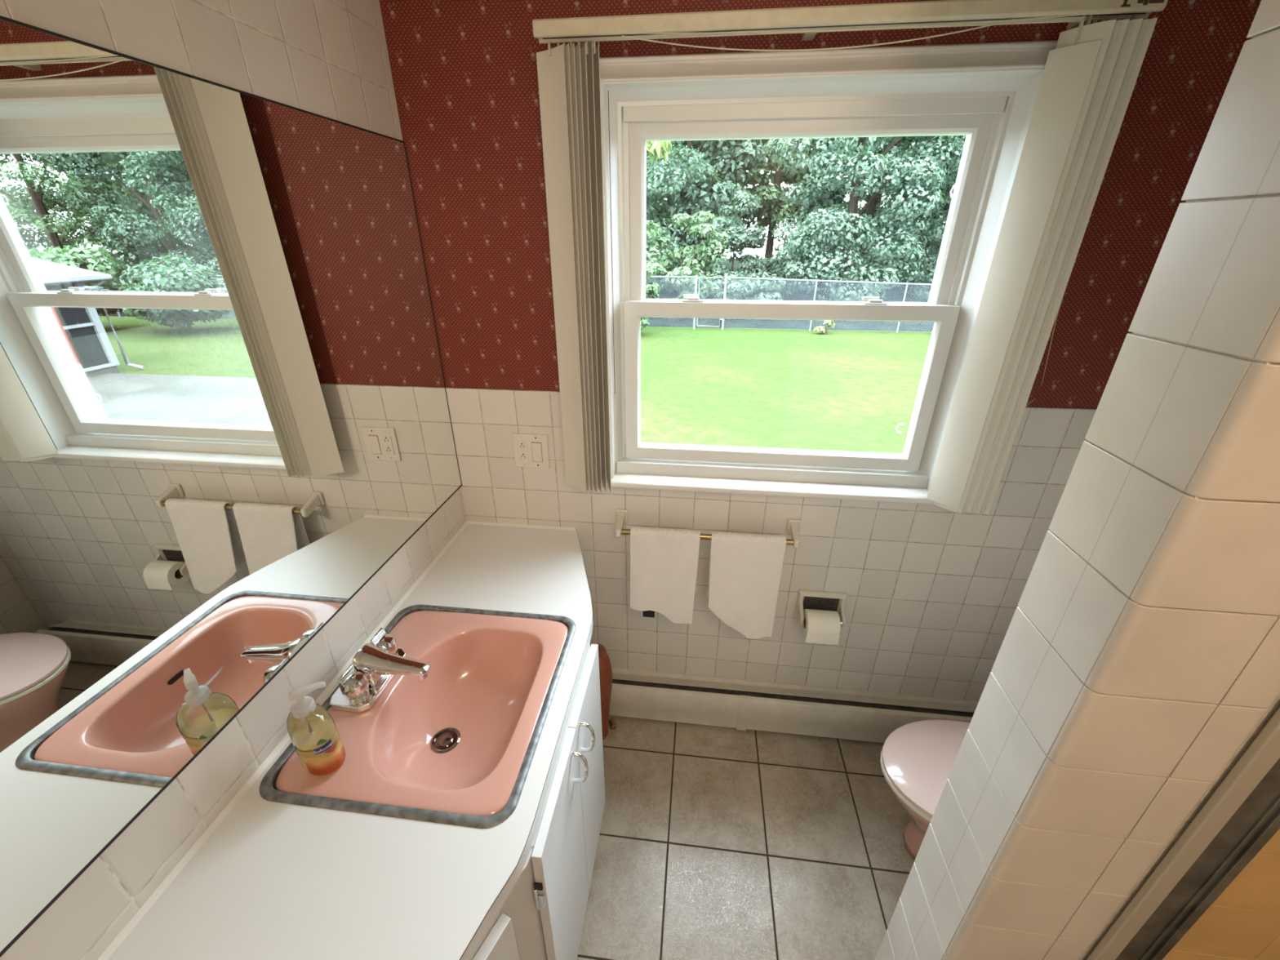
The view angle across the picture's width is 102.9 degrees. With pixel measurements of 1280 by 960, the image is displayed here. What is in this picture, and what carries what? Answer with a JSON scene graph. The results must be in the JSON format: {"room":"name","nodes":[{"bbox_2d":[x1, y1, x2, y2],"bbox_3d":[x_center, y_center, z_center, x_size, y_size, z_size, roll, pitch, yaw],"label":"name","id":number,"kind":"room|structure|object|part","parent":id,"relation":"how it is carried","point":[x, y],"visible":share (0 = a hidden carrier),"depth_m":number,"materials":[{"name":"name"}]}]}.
{"room":"bathroom","nodes":[
{"label":"bathroom","id":0,"kind":"room"},
{"bbox_2d":[0,0,466,959],"bbox_3d":[-0.800,0.251,0.633,0.100,2.420,2.550,3,26,6],"label":"wall","id":1,"kind":"structure","parent":0,"point":[329,59],"depth_m":0.88,"materials":[{"name":"tile"}]},
{"bbox_2d":[0,15,462,957],"bbox_3d":[-0.738,0.021,0.598,0.005,0.996,2.100,3,26,6],"label":"wall mirror","id":2,"kind":"object","parent":1,"relation":"attached to","point":[224,411],"visible":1,"depth_m":0.77,"materials":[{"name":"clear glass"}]},
{"bbox_2d":[577,715,915,959],"bbox_3d":[0.307,1.473,1.023,2.340,0.120,2.660,3,26,6],"label":"floor","id":3,"kind":"structure","parent":0,"point":[715,842],"depth_m":1.58,"materials":[{"name":"beige tile"}]},
{"bbox_2d":[275,644,605,959],"bbox_3d":[-0.397,0.850,1.304,0.595,0.760,1.443,3,26,6],"label":"vanity cabinet","id":4,"kind":"object","parent":3,"relation":"on","point":[542,917],"visible":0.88,"depth_m":1.05,"materials":[{"name":"white wood"}]},
{"bbox_2d":[97,520,593,959],"bbox_3d":[-0.431,0.495,1.138,0.549,0.046,1.468,3,26,6],"label":"countertop","id":5,"kind":"structure","parent":4,"relation":"on","point":[265,880],"depth_m":0.84,"materials":[{"name":"white laminate"}]},
{"bbox_2d":[329,627,430,712],"bbox_3d":[-0.569,0.419,1.146,0.197,0.095,0.178,3,26,6],"label":"faucet","id":6,"kind":"object","parent":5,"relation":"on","point":[375,664],"visible":1,"depth_m":1.12,"materials":[{"name":"silver metal"}]},
{"bbox_3d":[-0.623,0.428,1.093,0.016,0.044,0.045,3,26,6],"label":"lever","id":7,"kind":"part","parent":6,"relation":"part of","materials":[{"name":"silver metal"}]},
{"bbox_3d":[-0.613,0.446,1.100,0.050,0.056,0.050,3,26,6],"label":"handle","id":8,"kind":"part","parent":6,"relation":"part of","materials":[{"name":"silver metal"}]},
{"bbox_3d":[-0.619,0.453,1.168,0.096,0.016,0.178,3,26,6],"label":"plate","id":9,"kind":"part","parent":6,"relation":"part of","materials":[{"name":"silver metal"}]},
{"bbox_3d":[-0.609,0.379,1.196,0.016,0.044,0.045,3,26,6],"label":"lever","id":10,"kind":"part","parent":6,"relation":"part of","materials":[{"name":"silver metal"}]},
{"bbox_3d":[-0.599,0.396,1.203,0.050,0.056,0.050,3,26,6],"label":"handle","id":11,"kind":"part","parent":6,"relation":"part of","materials":[{"name":"silver metal"}]},
{"bbox_3d":[-0.549,0.405,1.137,0.158,0.061,0.068,3,26,6],"label":"spout","id":12,"kind":"part","parent":6,"relation":"part of","materials":[{"name":"silver metal"}]},
{"bbox_2d":[259,604,576,828],"bbox_3d":[-0.440,0.551,1.184,0.495,0.180,0.549,3,26,6],"label":"sink","id":13,"kind":"object","parent":5,"relation":"in","point":[456,744],"visible":0.98,"depth_m":1.16,"materials":[{"name":"ceramic"}]},
{"bbox_2d":[286,681,346,776],"bbox_3d":[-0.614,0.461,0.951,0.092,0.188,0.071,3,26,6],"label":"soap dispenser","id":14,"kind":"object","parent":13,"relation":"on","point":[317,742],"visible":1,"depth_m":0.95,"materials":[{"name":"clear plastic"}]},
{"bbox_3d":[-0.614,0.397,0.921,0.012,0.022,0.012,3,26,6],"label":"pump stem","id":15,"kind":"part","parent":14,"relation":"part of","materials":[{"name":"plastic"}]},
{"bbox_3d":[-0.285,1.035,0.838,0.018,0.594,0.300,12,28,24],"label":"door","id":16,"kind":"part","parent":4,"relation":"part of","materials":[{"name":"white wood"}]},
{"bbox_3d":[-0.161,0.875,1.116,0.018,0.642,0.254,3,26,6],"label":"door","id":17,"kind":"part","parent":4,"relation":"part of","materials":[{"name":"white wood"}]},
{"bbox_3d":[-0.160,0.539,1.101,0.007,0.001,0.470,3,26,6],"label":"rail","id":18,"kind":"part","parent":4,"relation":"part of","materials":[{"name":"white wood"}]},
{"bbox_3d":[-0.126,0.611,1.080,0.034,0.095,0.010,3,26,6],"label":"handle","id":19,"kind":"part","parent":4,"relation":"part of","materials":[{"name":"silver metal"}]},
{"bbox_3d":[-0.131,0.766,1.343,0.018,0.642,0.248,3,26,6],"label":"door","id":20,"kind":"part","parent":4,"relation":"part of","materials":[{"name":"white wood"}]},
{"bbox_3d":[-0.117,0.580,1.145,0.034,0.095,0.010,3,26,6],"label":"handle","id":21,"kind":"part","parent":4,"relation":"part of","materials":[{"name":"silver metal"}]},
{"bbox_2d":[590,643,612,739],"bbox_3d":[-0.156,0.775,1.850,0.116,0.422,0.116,3,26,6],"label":"trash can","id":22,"kind":"object","parent":3,"relation":"on","point":[605,666],"visible":0.34,"depth_m":1.78,"materials":[{"name":"plastic"}]},
{"bbox_3d":[-0.156,0.593,1.762,0.080,0.018,0.080,3,26,6],"label":"lid","id":23,"kind":"part","parent":22,"relation":"part of","materials":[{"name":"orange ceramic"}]},
{"bbox_2d":[608,718,616,729],"bbox_3d":[-0.129,0.933,1.967,0.080,0.036,0.028,8,27,16],"label":"pipe fitting","id":24,"kind":"object","parent":3,"relation":"on","point":[612,722],"visible":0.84,"depth_m":1.95,"materials":[{"name":"gold metal"}]},
{"bbox_2d":[880,719,970,858],"bbox_3d":[1.067,0.837,1.409,0.757,0.692,0.500,3,26,6],"label":"toilet","id":25,"kind":"object","parent":3,"relation":"on","point":[917,758],"visible":0.23,"depth_m":1.46,"materials":[{"name":"pink ceramic"}]},
{"bbox_3d":[0.946,0.840,1.427,0.512,0.018,0.358,3,26,6],"label":"seat","id":26,"kind":"part","parent":25,"relation":"part of","materials":[{"name":"beige ceramic"}]},
{"bbox_3d":[0.961,0.997,1.500,0.522,0.326,0.344,3,26,6],"label":"bowl","id":27,"kind":"part","parent":25,"relation":"part of","materials":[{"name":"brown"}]},
{"bbox_3d":[0.946,0.821,1.417,0.511,0.022,0.356,3,26,6],"label":"lid","id":28,"kind":"part","parent":25,"relation":"part of","materials":[{"name":"beige ceramic"}]},
{"bbox_2d":[640,326,932,453],"bbox_3d":[12.859,-10.994,28.374,100.000,0.200,59.700,3,26,6],"label":"ground","id":29,"kind":"structure","parent":0,"point":[841,390],"depth_m":8.51,"materials":[{"name":"green plant"}]},
{"bbox_2d":[640,264,660,330],"bbox_3d":[-0.170,-4.490,12.523,1.366,1.784,1.384,3,26,6],"label":"shrub","id":30,"kind":"object","parent":29,"relation":"on","point":[652,288],"visible":0.23,"depth_m":12.26,"materials":[{"name":"green plant"}]},
{"bbox_2d":[646,141,671,163],"bbox_3d":[-1.045,-4.274,7.803,3.041,5.482,2.557,3,26,6],"label":"broadleaf tree","id":31,"kind":"object","parent":29,"relation":"on","point":[653,148],"visible":0.04,"depth_m":7.16,"materials":[{"name":"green plant"}]},
{"bbox_2d":[645,275,933,333],"bbox_3d":[7.821,-4.326,12.690,26.002,1.345,0.060,3,26,6],"label":"fence","id":32,"kind":"object","parent":29,"relation":"on","point":[696,276],"visible":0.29,"depth_m":13.02,"materials":[{"name":"grey metal"}]},
{"bbox_3d":[1.451,-4.653,13.370,0.055,1.345,0.055,14,29,26],"label":"post","id":33,"kind":"part","parent":32,"relation":"part of","materials":[{"name":"grey metal"}]},
{"bbox_2d":[696,276,724,328],"bbox_3d":[1.824,-4.626,13.334,0.750,1.270,0.040,3,26,6],"label":"gate","id":34,"kind":"object","parent":32,"relation":"attached to","point":[722,282],"visible":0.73,"depth_m":13.25,"materials":[{"name":"grey metal"}]},
{"bbox_3d":[2.196,-4.614,13.290,0.055,1.344,0.055,-7,26,-14],"label":"post","id":35,"kind":"part","parent":32,"relation":"part of","materials":[{"name":"grey metal"}]},
{"bbox_3d":[7.822,-4.677,12.521,26.000,0.507,0.040,3,26,6],"label":"rail","id":36,"kind":"part","parent":32,"relation":"part of","materials":[{"name":"grey metal"}]},
{"bbox_3d":[4.445,-4.455,13.071,0.041,1.248,0.041,-7,26,-14],"label":"post","id":37,"kind":"part","parent":32,"relation":"part of","materials":[{"name":"grey metal"}]},
{"bbox_3d":[6.610,-4.320,12.852,0.041,1.193,0.041,-7,26,-14],"label":"post","id":38,"kind":"part","parent":32,"relation":"part of","materials":[{"name":"grey metal"}]},
{"bbox_2d":[813,320,835,334],"bbox_3d":[4.666,-3.874,12.882,0.525,0.362,0.347,3,26,6],"label":"shrub","id":39,"kind":"object","parent":29,"relation":"on","point":[830,323],"visible":0.92,"depth_m":12.84,"materials":[{"name":"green plant"}]},
{"bbox_3d":[4.690,-3.781,12.860,0.100,0.215,0.087,3,26,6],"label":"stem","id":40,"kind":"part","parent":39,"relation":"part of","materials":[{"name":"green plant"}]},
{"bbox_2d":[644,257,934,331],"bbox_3d":[13.603,-13.810,33.990,100.000,0.020,47.050,3,26,6],"label":"floor","id":41,"kind":"structure","parent":0,"point":[658,321],"depth_m":14.64,"materials":[{"name":"grey concrete"}]},
{"bbox_2d":[645,140,708,283],"bbox_3d":[-0.818,-10.359,15.577,6.036,9.737,4.895,0,26,0],"label":"broadleaf tree","id":42,"kind":"object","parent":41,"relation":"on","point":[675,181],"visible":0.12,"depth_m":15.88,"materials":[{"name":"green plant"}]},
{"bbox_2d":[645,210,732,299],"bbox_3d":[1.160,-6.247,14.906,2.966,2.891,2.645,3,26,6],"label":"shrub","id":43,"kind":"object","parent":41,"relation":"on","point":[664,266],"visible":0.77,"depth_m":14.63,"materials":[{"name":"green plant"}]},
{"bbox_3d":[1.211,-5.684,15.196,0.100,1.625,0.087,3,26,6],"label":"stem","id":44,"kind":"part","parent":43,"relation":"part of","materials":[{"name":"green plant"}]},
{"bbox_2d":[646,141,766,261],"bbox_3d":[0.816,-18.380,26.253,12.547,15.867,9.691,3,26,6],"label":"broadleaf tree","id":45,"kind":"object","parent":41,"relation":"on","point":[707,142],"visible":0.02,"depth_m":24.61,"materials":[{"name":"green plant"}]},
{"bbox_2d":[645,138,768,293],"bbox_3d":[1.853,-13.190,19.508,6.048,11.515,5.728,3,26,6],"label":"broadleaf tree","id":46,"kind":"object","parent":41,"relation":"on","point":[707,199],"visible":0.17,"depth_m":19.16,"materials":[{"name":"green plant"}]},
{"bbox_2d":[706,191,768,284],"bbox_3d":[3.310,-7.990,17.780,2.198,3.548,1.946,3,26,6],"label":"shrub","id":47,"kind":"object","parent":41,"relation":"on","point":[750,239],"visible":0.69,"depth_m":17.31,"materials":[{"name":"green plant"}]},
{"bbox_3d":[3.261,-7.239,18.090,0.100,1.925,0.087,3,26,6],"label":"stem","id":48,"kind":"part","parent":47,"relation":"part of","materials":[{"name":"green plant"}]},
{"bbox_2d":[713,271,786,300],"bbox_3d":[3.155,-5.426,14.976,2.127,1.351,1.767,3,26,6],"label":"shrub","id":49,"kind":"object","parent":41,"relation":"on","point":[732,295],"visible":0.51,"depth_m":14.48,"materials":[{"name":"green plant"}]},
{"bbox_2d":[711,137,850,290],"bbox_3d":[5.764,-13.948,20.458,6.073,11.984,5.280,-4,26,-8],"label":"broadleaf tree","id":50,"kind":"object","parent":41,"relation":"on","point":[772,206],"visible":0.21,"depth_m":20.78,"materials":[{"name":"green plant"}]},
{"bbox_2d":[760,242,813,297],"bbox_3d":[5.485,-7.859,19.193,2.089,2.090,2.150,-21,33,-37],"label":"shrub","id":51,"kind":"object","parent":41,"relation":"on","point":[781,273],"visible":0.32,"depth_m":18.89,"materials":[{"name":"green plant"}]},
{"bbox_2d":[763,136,964,302],"bbox_3d":[6.160,-8.892,14.404,5.439,8.108,4.764,3,26,6],"label":"broadleaf tree","id":52,"kind":"object","parent":41,"relation":"on","point":[916,175],"visible":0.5,"depth_m":14.19,"materials":[{"name":"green plant"}]},
{"bbox_2d":[782,136,955,282],"bbox_3d":[12.401,-17.688,24.942,12.507,15.621,10.278,2,26,4],"label":"broadleaf tree","id":53,"kind":"object","parent":41,"relation":"on","point":[842,194],"visible":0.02,"depth_m":25.92,"materials":[{"name":"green plant"}]},
{"bbox_2d":[790,135,964,293],"bbox_3d":[9.204,-13.209,19.257,6.958,11.691,5.514,1,26,1],"label":"broadleaf tree","id":54,"kind":"object","parent":41,"relation":"on","point":[824,182],"visible":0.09,"depth_m":19.68,"materials":[{"name":"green plant"}]},
{"bbox_2d":[880,135,966,301],"bbox_3d":[9.805,-9.790,14.467,5.445,9.737,4.812,3,26,6],"label":"broadleaf tree","id":55,"kind":"object","parent":41,"relation":"on","point":[923,277],"visible":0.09,"depth_m":15.73,"materials":[{"name":"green plant"}]},
{"bbox_2d":[898,135,964,281],"bbox_3d":[13.175,-13.274,19.387,6.159,11.696,5.822,3,26,6],"label":"broadleaf tree","id":56,"kind":"object","parent":41,"relation":"on","point":[946,209],"visible":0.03,"depth_m":19.45,"materials":[{"name":"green plant"}]},
{"bbox_2d":[378,0,1261,701],"bbox_3d":[0.454,-0.207,1.589,2.140,2.420,0.150,3,26,6],"label":"wall","id":57,"kind":"structure","parent":0,"point":[934,592],"depth_m":1.48,"materials":[{"name":"red paper"}]},
{"bbox_2d":[511,433,550,468],"bbox_3d":[-0.355,-0.094,1.660,0.117,0.118,0.009,3,26,6],"label":"wall outlet","id":58,"kind":"object","parent":57,"relation":"attached to","point":[530,451],"visible":1,"depth_m":1.66,"materials":[{"name":"beige plastic"}]},
{"bbox_2d":[516,441,528,461],"bbox_3d":[-0.382,-0.093,1.661,0.033,0.067,0.003,3,26,6],"label":"receptacle","id":59,"kind":"object","parent":58,"relation":"attached to","point":[522,447],"depth_m":1.66,"materials":[{"name":"beige plastic"}]},
{"bbox_2d":[531,442,542,462],"bbox_3d":[-0.335,-0.090,1.656,0.032,0.066,0.004,3,26,6],"label":"rocker switch","id":60,"kind":"object","parent":58,"relation":"attached to","point":[536,447],"depth_m":1.66,"materials":[{"name":"beige plastic"}]},
{"bbox_2d":[615,509,801,548],"bbox_3d":[0.216,0.157,1.662,0.610,0.060,0.088,3,26,6],"label":"towel bar","id":61,"kind":"object","parent":57,"relation":"attached to","point":[793,526],"visible":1,"depth_m":1.65,"materials":[{"name":"beige ceramic"}]},
{"bbox_2d":[630,526,700,623],"bbox_3d":[0.079,0.318,1.690,0.225,0.322,0.095,3,26,6],"label":"hand towel","id":62,"kind":"object","parent":61,"relation":"hanging from","point":[664,562],"visible":1,"depth_m":1.68,"materials":[{"name":"beige fabric"}]},
{"bbox_3d":[0.212,0.182,1.641,0.569,0.019,0.019,3,26,6],"label":"rod","id":63,"kind":"part","parent":61,"relation":"part of","materials":[{"name":"gold metal"}]},
{"bbox_2d":[706,531,786,639],"bbox_3d":[0.342,0.347,1.671,0.232,0.359,0.094,3,26,6],"label":"hand towel","id":64,"kind":"object","parent":61,"relation":"hanging from","point":[744,570],"visible":1,"depth_m":1.65,"materials":[{"name":"beige fabric"}]},
{"bbox_2d":[608,667,978,742],"bbox_3d":[0.559,0.861,1.935,1.585,0.171,0.122,3,26,6],"label":"baseboard heater","id":65,"kind":"object","parent":57,"relation":"attached to","point":[740,704],"visible":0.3,"depth_m":1.90,"materials":[{"name":"white metal"}]},
{"bbox_2d":[794,589,847,627],"bbox_3d":[0.628,0.458,1.762,0.162,0.130,0.069,3,26,6],"label":"toilet paper holder","id":66,"kind":"object","parent":57,"relation":"attached to","point":[806,599],"visible":0.85,"depth_m":1.77,"materials":[{"name":"beige ceramic"}]},
{"bbox_3d":[0.559,0.463,1.766,0.014,0.059,0.056,3,26,6],"label":"post","id":67,"kind":"part","parent":66,"relation":"part of","materials":[{"name":"beige ceramic"}]},
{"bbox_2d":[801,608,840,644],"bbox_3d":[0.618,0.493,1.741,0.106,0.094,0.095,3,26,6],"label":"toilet paper roll","id":68,"kind":"object","parent":66,"relation":"hanging from","point":[820,626],"visible":0.94,"depth_m":1.71,"materials":[{"name":"beige paper"}]},
{"bbox_3d":[0.696,0.470,1.751,0.014,0.059,0.056,3,26,6],"label":"post","id":69,"kind":"part","parent":66,"relation":"part of","materials":[{"name":"beige ceramic"}]},
{"bbox_2d":[599,40,1057,504],"bbox_3d":[0.403,-0.479,1.432,1.071,1.120,0.210,3,26,6],"label":"window","id":70,"kind":"structure","parent":57,"relation":"in","point":[985,93],"depth_m":1.29,"materials":[{"name":"white paint"}]},
{"bbox_3d":[0.407,-0.041,1.675,0.965,0.057,0.150,3,26,6],"label":"frame sill","id":71,"kind":"part","parent":70,"relation":"part of","materials":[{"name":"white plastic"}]},
{"bbox_3d":[0.405,-0.273,1.519,0.905,0.483,0.030,3,26,6],"label":"sash","id":72,"kind":"part","parent":70,"relation":"part of","materials":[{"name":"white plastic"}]},
{"bbox_3d":[0.408,-0.685,1.365,0.876,0.475,0.034,3,26,6],"label":"sash","id":73,"kind":"part","parent":70,"relation":"part of","materials":[{"name":"white plastic"}]},
{"bbox_2d":[532,0,1168,515],"bbox_3d":[0.410,-0.465,1.322,1.306,1.140,0.125,3,26,6],"label":"vertical blind","id":74,"kind":"object","parent":70,"relation":"attached to","point":[1088,82],"visible":1,"depth_m":1.18,"materials":[{"name":"beige plastic"}]},
{"bbox_3d":[0.353,-0.920,1.062,0.790,0.038,0.003,3,26,6],"label":"cord","id":75,"kind":"part","parent":74,"relation":"part of","materials":[{"name":"beige fabric"}]},
{"bbox_3d":[0.432,-0.924,1.039,0.900,0.011,0.002,3,26,6],"label":"cord","id":76,"kind":"part","parent":74,"relation":"part of","materials":[{"name":"beige metal"}]},
{"bbox_3d":[1.030,-0.556,1.192,0.055,0.809,0.021,-13,28,-25],"label":"bead chain","id":77,"kind":"part","parent":74,"relation":"part of","materials":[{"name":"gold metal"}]},
{"bbox_2d":[875,0,1279,959],"bbox_3d":[0.936,0.278,0.578,0.918,2.420,0.142,3,26,6],"label":"wall partition","id":78,"kind":"structure","parent":0,"point":[1137,662],"depth_m":0.52,"materials":[{"name":"tile"}]},
{"bbox_2d":[1086,706,1279,959],"bbox_3d":[0.681,0.293,0.533,0.080,2.390,0.010,3,26,6],"label":"door jamb","id":79,"kind":"object","parent":78,"relation":"attached to","point":[1242,815],"visible":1,"depth_m":0.61,"materials":[{"name":"beige"}]}
]}

